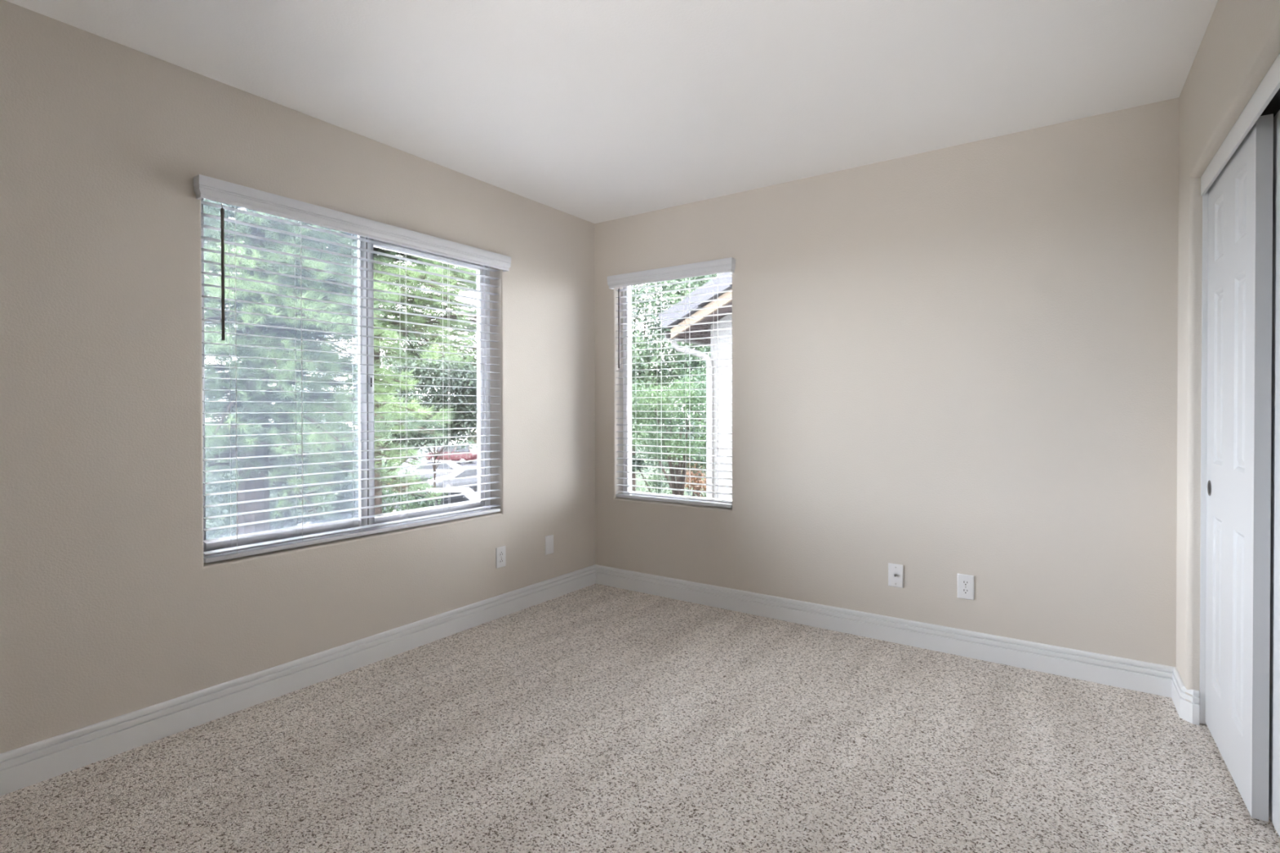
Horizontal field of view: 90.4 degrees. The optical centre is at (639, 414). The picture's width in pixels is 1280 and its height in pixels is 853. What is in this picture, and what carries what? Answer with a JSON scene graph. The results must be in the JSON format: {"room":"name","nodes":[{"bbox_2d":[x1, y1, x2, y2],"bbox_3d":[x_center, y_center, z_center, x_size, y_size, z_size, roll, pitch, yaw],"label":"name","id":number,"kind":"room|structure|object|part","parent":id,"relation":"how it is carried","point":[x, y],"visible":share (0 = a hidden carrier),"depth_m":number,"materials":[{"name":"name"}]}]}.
{"room":"empty bedroom","nodes":[
{"label":"empty bedroom","id":0,"kind":"room"},
{"bbox_2d":[0,0,595,754],"bbox_3d":[-1.584,-0.061,2.631,0.160,2.440,4.560,0,1,35],"label":"wall","id":1,"kind":"structure","parent":0,"point":[111,606],"depth_m":2.30,"materials":[{"name":"beige paint"}]},
{"bbox_2d":[0,564,595,796],"bbox_3d":[-1.514,1.097,2.586,0.015,0.124,4.250,0,1,35],"label":"baseboard","id":2,"kind":"structure","parent":1,"relation":"attached to","point":[22,767],"depth_m":2.51,"materials":[{"name":"white paint"}]},
{"bbox_2d":[200,198,490,556],"bbox_3d":[-1.318,-0.163,3.086,0.054,1.466,1.501,0,1,35],"label":"window","id":3,"kind":"structure","parent":1,"relation":"in","point":[483,393],"depth_m":3.07,"materials":[{"name":"white plastic"}]},
{"bbox_3d":[-1.524,-0.168,2.774,0.019,1.412,0.709,0,1,35],"label":"sliding sash","id":4,"kind":"part","parent":3,"relation":"part of","materials":[{"name":"white plastic"}]},
{"bbox_2d":[193,173,511,563],"bbox_3d":[-1.223,-0.168,3.018,0.112,1.452,1.557,0,1,35],"label":"window blind","id":5,"kind":"object","parent":3,"relation":"attached to","point":[205,187],"visible":0.87,"depth_m":2.83,"materials":[{"name":"white plastic"}]},
{"bbox_3d":[-1.606,-0.149,2.519,0.055,1.396,0.014,0,1,35],"label":"ladder cord","id":6,"kind":"part","parent":5,"relation":"part of","materials":[{"name":"white fabric"}]},
{"bbox_3d":[-1.458,-0.151,2.730,0.055,1.396,0.014,0,1,35],"label":"ladder cord","id":7,"kind":"part","parent":5,"relation":"part of","materials":[{"name":"white fabric"}]},
{"bbox_3d":[-1.244,0.549,3.041,0.052,0.018,1.490,0,1,35],"label":"rail","id":8,"kind":"part","parent":5,"relation":"part of","materials":[{"name":"white plastic"}]},
{"bbox_3d":[-1.309,-0.153,2.944,0.055,1.396,0.014,0,1,35],"label":"ladder cord","id":9,"kind":"part","parent":5,"relation":"part of","materials":[{"name":"white fabric"}]},
{"bbox_3d":[-1.165,-0.155,3.150,0.055,1.396,0.014,0,1,35],"label":"ladder cord","id":10,"kind":"part","parent":5,"relation":"part of","materials":[{"name":"white fabric"}]},
{"bbox_3d":[-1.018,-0.157,3.361,0.055,1.396,0.014,0,1,35],"label":"ladder cord","id":11,"kind":"part","parent":5,"relation":"part of","materials":[{"name":"white fabric"}]},
{"bbox_3d":[-0.868,-0.159,3.576,0.055,1.396,0.014,0,1,35],"label":"ladder cord","id":12,"kind":"part","parent":5,"relation":"part of","materials":[{"name":"white fabric"}]},
{"bbox_3d":[-1.114,-0.174,3.373,0.028,1.412,0.725,0,1,35],"label":"fixed sash","id":13,"kind":"part","parent":3,"relation":"part of","materials":[{"name":"white plastic"}]},
{"bbox_3d":[-1.116,-0.163,3.374,0.003,1.324,0.663,0,1,35],"label":"pane","id":14,"kind":"part","parent":3,"relation":"part of","materials":[{"name":"clear glass"}]},
{"bbox_2d":[496,546,506,568],"bbox_3d":[-0.791,0.810,3.625,0.007,0.117,0.072,0,1,35],"label":"power outlet","id":15,"kind":"object","parent":1,"relation":"attached to","point":[500,551],"visible":1,"depth_m":3.62,"materials":[{"name":"white plastic"}]},
{"bbox_2d":[498,551,503,556],"bbox_3d":[-0.789,0.791,3.624,0.001,0.028,0.034,0,1,35],"label":"receptacle","id":16,"kind":"object","parent":15,"relation":"attached to","point":[500,553],"depth_m":3.62,"materials":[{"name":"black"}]},
{"bbox_2d":[498,557,503,563],"bbox_3d":[-0.789,0.830,3.624,0.001,0.028,0.034,0,1,35],"label":"receptacle","id":17,"kind":"object","parent":15,"relation":"attached to","point":[500,559],"depth_m":3.62,"materials":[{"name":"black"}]},
{"bbox_2d":[545,534,553,555],"bbox_3d":[-0.561,0.807,3.955,0.007,0.117,0.072,0,1,35],"label":"blank plate","id":18,"kind":"object","parent":1,"relation":"attached to","point":[548,539],"visible":1,"depth_m":3.95,"materials":[{"name":"white plastic"}]},
{"bbox_2d":[5,0,1217,223],"bbox_3d":[0.136,-1.374,1.418,4.360,0.200,4.560,0,1,35],"label":"ceiling","id":19,"kind":"structure","parent":0,"point":[593,111],"depth_m":2.38,"materials":[{"name":"white paint"}]},
{"bbox_2d":[0,583,1279,852],"bbox_3d":[0.140,1.246,1.440,4.360,0.160,4.560,0,1,35],"label":"floor","id":20,"kind":"structure","parent":0,"point":[596,717],"depth_m":2.16,"materials":[{"name":"beige carpet"}]},
{"bbox_2d":[595,97,1178,666],"bbox_3d":[0.994,-0.072,3.514,3.057,2.440,0.160,0,1,35],"label":"wall","id":21,"kind":"structure","parent":0,"point":[948,362],"depth_m":3.07,"materials":[{"name":"beige paint"}]},
{"bbox_2d":[622,285,732,503],"bbox_3d":[0.253,-0.174,4.084,0.863,1.466,0.052,0,1,35],"label":"window","id":22,"kind":"structure","parent":21,"relation":"in","point":[627,413],"depth_m":4.30,"materials":[{"name":"white plastic"}]},
{"bbox_2d":[607,257,735,507],"bbox_3d":[0.190,-0.182,3.984,0.911,1.462,0.112,0,1,35],"label":"window blind","id":23,"kind":"object","parent":22,"relation":"attached to","point":[726,264],"visible":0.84,"depth_m":3.97,"materials":[{"name":"white plastic"}]},
{"bbox_3d":[-0.035,-0.165,4.176,0.014,1.396,0.055,0,1,35],"label":"ladder cord","id":24,"kind":"part","parent":23,"relation":"part of","materials":[{"name":"white fabric"}]},
{"bbox_3d":[0.129,-0.164,4.061,0.014,1.396,0.055,0,1,35],"label":"ladder cord","id":25,"kind":"part","parent":23,"relation":"part of","materials":[{"name":"white fabric"}]},
{"bbox_3d":[0.203,0.539,4.016,0.852,0.018,0.052,0,1,35],"label":"rail","id":26,"kind":"part","parent":23,"relation":"part of","materials":[{"name":"white plastic"}]},
{"bbox_3d":[0.301,-0.164,3.941,0.014,1.396,0.055,0,1,35],"label":"ladder cord","id":27,"kind":"part","parent":23,"relation":"part of","materials":[{"name":"white fabric"}]},
{"bbox_3d":[0.461,-0.163,3.829,0.014,1.396,0.055,0,1,35],"label":"ladder cord","id":28,"kind":"part","parent":23,"relation":"part of","materials":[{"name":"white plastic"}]},
{"bbox_2d":[595,564,1175,697],"bbox_3d":[0.937,1.086,3.458,3.037,0.124,0.015,0,1,35],"label":"baseboard","id":29,"kind":"structure","parent":21,"relation":"attached to","point":[1153,678],"depth_m":3.14,"materials":[{"name":"white paint"}]},
{"bbox_2d":[888,563,903,588],"bbox_3d":[1.288,0.812,3.208,0.072,0.117,0.019,0,1,35],"label":"plate","id":30,"kind":"object","parent":21,"relation":"attached to","point":[895,571],"visible":1,"depth_m":3.21,"materials":[{"name":"white plastic"}]},
{"bbox_2d":[957,573,974,599],"bbox_3d":[1.552,0.820,3.031,0.072,0.117,0.007,0,1,35],"label":"power outlet","id":31,"kind":"object","parent":21,"relation":"attached to","point":[966,583],"visible":1,"depth_m":3.03,"materials":[{"name":"white plastic"}]},
{"bbox_2d":[961,579,969,586],"bbox_3d":[1.550,0.800,3.029,0.034,0.028,0.001,0,1,35],"label":"receptacle","id":32,"kind":"object","parent":31,"relation":"attached to","point":[964,582],"depth_m":3.03,"materials":[{"name":"white plastic"}]},
{"bbox_2d":[961,587,969,594],"bbox_3d":[1.550,0.839,3.029,0.034,0.028,0.001,0,1,35],"label":"receptacle","id":33,"kind":"object","parent":31,"relation":"attached to","point":[964,590],"depth_m":3.03,"materials":[{"name":"white plastic"}]},
{"bbox_2d":[1176,0,1279,725],"bbox_3d":[1.008,-0.049,0.667,0.120,2.440,4.500,0,1,33],"label":"wall","id":34,"kind":"structure","parent":0,"point":[1240,43],"depth_m":2.37,"materials":[{"name":"beige paint"}]},
{"bbox_2d":[1171,666,1199,725],"bbox_3d":[2.113,1.092,2.490,0.048,0.124,0.252,0,1,24],"label":"baseboard","id":35,"kind":"structure","parent":34,"relation":"attached to","point":[1188,711],"depth_m":2.41,"materials":[{"name":"white paint"}]},
{"bbox_2d":[1199,190,1208,724],"bbox_3d":[2.121,0.135,2.345,0.079,2.034,0.004,0,1,33],"label":"trim","id":36,"kind":"structure","parent":34,"relation":"attached to","point":[1205,197],"depth_m":2.36,"materials":[{"name":"white paint"}]},
{"bbox_2d":[1204,113,1273,822],"bbox_3d":[1.931,0.150,2.069,0.038,1.984,0.665,0,1,33],"label":"door","id":37,"kind":"structure","parent":34,"relation":"in","point":[1240,262],"depth_m":1.93,"materials":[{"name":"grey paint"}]},
{"bbox_3d":[2.063,0.265,2.305,0.003,0.057,0.057,0,1,33],"label":"finger pull","id":38,"kind":"part","parent":37,"relation":"part of","materials":[{"name":"black metal"}]},
{"bbox_2d":[1200,53,1279,195],"bbox_3d":[1.608,-0.841,1.531,0.111,0.070,1.913,0,1,33],"label":"trim","id":39,"kind":"structure","parent":34,"relation":"attached to","point":[1265,100],"depth_m":1.81,"materials":[{"name":"white paint"}]},
{"bbox_2d":[1268,109,1279,836],"bbox_3d":[1.626,0.155,1.519,0.035,1.984,0.665,0,1,33],"label":"door","id":40,"kind":"structure","parent":34,"relation":"in","point":[1274,651],"depth_m":1.77,"materials":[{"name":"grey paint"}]},
{"label":"outside","id":41,"kind":"structure","parent":0,"visible":0},
{"bbox_2d":[205,429,706,537],"bbox_3d":[-21.270,4.652,61.681,180.000,0.300,210.000,0,1,35],"label":"ground","id":42,"kind":"structure","parent":41,"point":[646,476],"depth_m":46.37,"materials":[{"name":"green plant"}]},
{"bbox_2d":[204,451,301,539],"bbox_3d":[-7.693,2.480,10.290,4.559,5.299,5.012,0,1,35],"label":"bush","id":43,"kind":"object","parent":42,"relation":"on","point":[222,509],"visible":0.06,"depth_m":10.89,"materials":[{"name":"green plant"}]},
{"bbox_2d":[204,269,388,539],"bbox_3d":[-8.322,0.393,15.215,6.061,9.052,6.244,0,1,21],"label":"pine tree","id":44,"kind":"object","parent":42,"relation":"on","point":[349,514],"visible":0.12,"depth_m":14.96,"materials":[{"name":"green plant"}]},
{"bbox_2d":[203,198,457,535],"bbox_3d":[-5.339,0.517,8.770,5.228,8.902,4.957,0,1,35],"label":"pine tree","id":45,"kind":"object","parent":42,"relation":"on","point":[216,349],"visible":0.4,"depth_m":8.20,"materials":[{"name":"green plant"}]},
{"bbox_2d":[204,213,476,515],"bbox_3d":[-4.763,0.246,11.982,6.971,9.388,6.649,0,1,27],"label":"pine tree","id":46,"kind":"object","parent":42,"relation":"on","point":[400,317],"visible":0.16,"depth_m":10.67,"materials":[{"name":"green plant"}]},
{"bbox_2d":[311,459,447,523],"bbox_3d":[-8.244,3.130,19.695,4.483,4.290,4.353,0,1,-33],"label":"bush","id":47,"kind":"object","parent":42,"relation":"on","point":[422,504],"visible":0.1,"depth_m":19.52,"materials":[{"name":"green plant"}]},
{"bbox_2d":[314,338,476,502],"bbox_3d":[-7.674,0.812,22.497,6.911,8.091,6.263,0,1,22],"label":"leafy tree","id":48,"kind":"object","parent":42,"relation":"on","point":[429,402],"visible":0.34,"depth_m":21.26,"materials":[{"name":"green plant"}]},
{"bbox_2d":[383,477,420,492],"bbox_3d":[-14.330,4.141,34.942,4.513,1.711,2.871,0,0,-12],"label":"bush","id":49,"kind":"object","parent":42,"relation":"on","point":[411,477],"visible":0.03,"depth_m":34.61,"materials":[{"name":"green plant"}]},
{"bbox_2d":[387,400,477,488],"bbox_3d":[-10.433,1.773,32.628,6.267,6.008,5.915,0,1,-27],"label":"leafy tree","id":50,"kind":"object","parent":42,"relation":"on","point":[434,467],"visible":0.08,"depth_m":32.59,"materials":[{"name":"green plant"}]},
{"bbox_2d":[449,428,477,446],"bbox_3d":[-18.114,0.612,84.167,13.200,7.400,9.200,0,0,0],"label":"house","id":51,"kind":"structure","parent":42,"relation":"on","point":[473,428],"depth_m":80.10,"materials":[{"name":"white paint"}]},
{"bbox_2d":[454,439,477,448],"bbox_3d":[-17.222,3.749,73.532,9.420,2.618,5.651,0,0,-5],"label":"bush","id":52,"kind":"object","parent":42,"relation":"on","point":[464,439],"visible":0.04,"depth_m":72.18,"materials":[{"name":"green plant"}]},
{"bbox_2d":[631,364,706,497],"bbox_3d":[0.825,1.898,13.282,3.253,6.046,3.600,0,0,8],"label":"bush","id":53,"kind":"object","parent":42,"relation":"on","point":[699,395],"visible":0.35,"depth_m":12.65,"materials":[{"name":"green plant"}]},
{"bbox_2d":[636,345,706,497],"bbox_3d":[2.973,0.131,31.869,10.958,9.269,10.991,0,1,24],"label":"leafy tree","id":54,"kind":"object","parent":42,"relation":"on","point":[648,464],"visible":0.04,"depth_m":30.94,"materials":[{"name":"green plant"}]},
{"bbox_2d":[631,273,719,491],"bbox_3d":[-0.164,-0.542,18.604,8.395,10.838,8.544,0,0,-10],"label":"leafy tree","id":55,"kind":"object","parent":42,"relation":"on","point":[698,283],"visible":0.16,"depth_m":17.38,"materials":[{"name":"green plant"}]},
{"bbox_2d":[681,457,706,497],"bbox_3d":[3.032,3.255,25.942,3.067,3.116,3.466,0,1,35],"label":"bush","id":56,"kind":"object","parent":42,"relation":"on","point":[695,480],"visible":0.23,"depth_m":25.38,"materials":[{"name":"red plant"}]},
{"bbox_2d":[657,271,732,500],"bbox_3d":[3.738,0.937,8.824,4.014,7.925,6.606,0,1,35],"label":"house","id":57,"kind":"structure","parent":42,"relation":"on","point":[713,411],"depth_m":7.20,"materials":[{"name":"white paint"}]},
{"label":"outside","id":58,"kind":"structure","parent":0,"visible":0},
{"bbox_2d":[384,446,477,513],"bbox_3d":[-14.645,4.671,56.355,14.028,0.330,65.244,0,0,-19],"label":"street","id":59,"kind":"structure","parent":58,"point":[474,463],"depth_m":59.12,"materials":[{"name":"grey asphalt"}]},
{"bbox_2d":[317,489,397,519],"bbox_3d":[-12.575,4.005,29.753,4.600,1.425,1.920,0,1,-35],"label":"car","id":60,"kind":"object","parent":59,"relation":"on","point":[386,490],"visible":0.03,"depth_m":29.35,"materials":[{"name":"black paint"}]},
{"bbox_2d":[397,460,462,479],"bbox_3d":[-14.266,3.889,44.103,4.600,1.425,1.920,0,0,5],"label":"car","id":61,"kind":"object","parent":59,"relation":"on","point":[453,466],"visible":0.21,"depth_m":43.30,"materials":[{"name":"grey paint"}]},
{"bbox_2d":[392,487,477,511],"bbox_3d":[-7.367,3.867,25.507,4.600,1.754,1.920,0,0,-3],"label":"car","id":62,"kind":"object","parent":59,"relation":"on","point":[460,490],"visible":0.03,"depth_m":24.73,"materials":[{"name":"grey paint"}]},
{"bbox_2d":[425,444,477,463],"bbox_3d":[-17.467,3.604,59.261,4.600,1.754,1.920,0,0,10],"label":"car","id":63,"kind":"object","parent":59,"relation":"on","point":[460,457],"visible":0.52,"depth_m":58.30,"materials":[{"name":"red paint"}]},
{"bbox_2d":[426,466,477,488],"bbox_3d":[-10.573,3.924,39.087,4.600,1.425,1.920,0,1,-30],"label":"car","id":64,"kind":"object","parent":59,"relation":"on","point":[456,482],"visible":0.33,"depth_m":38.20,"materials":[{"name":"silver metal"}]}
]}

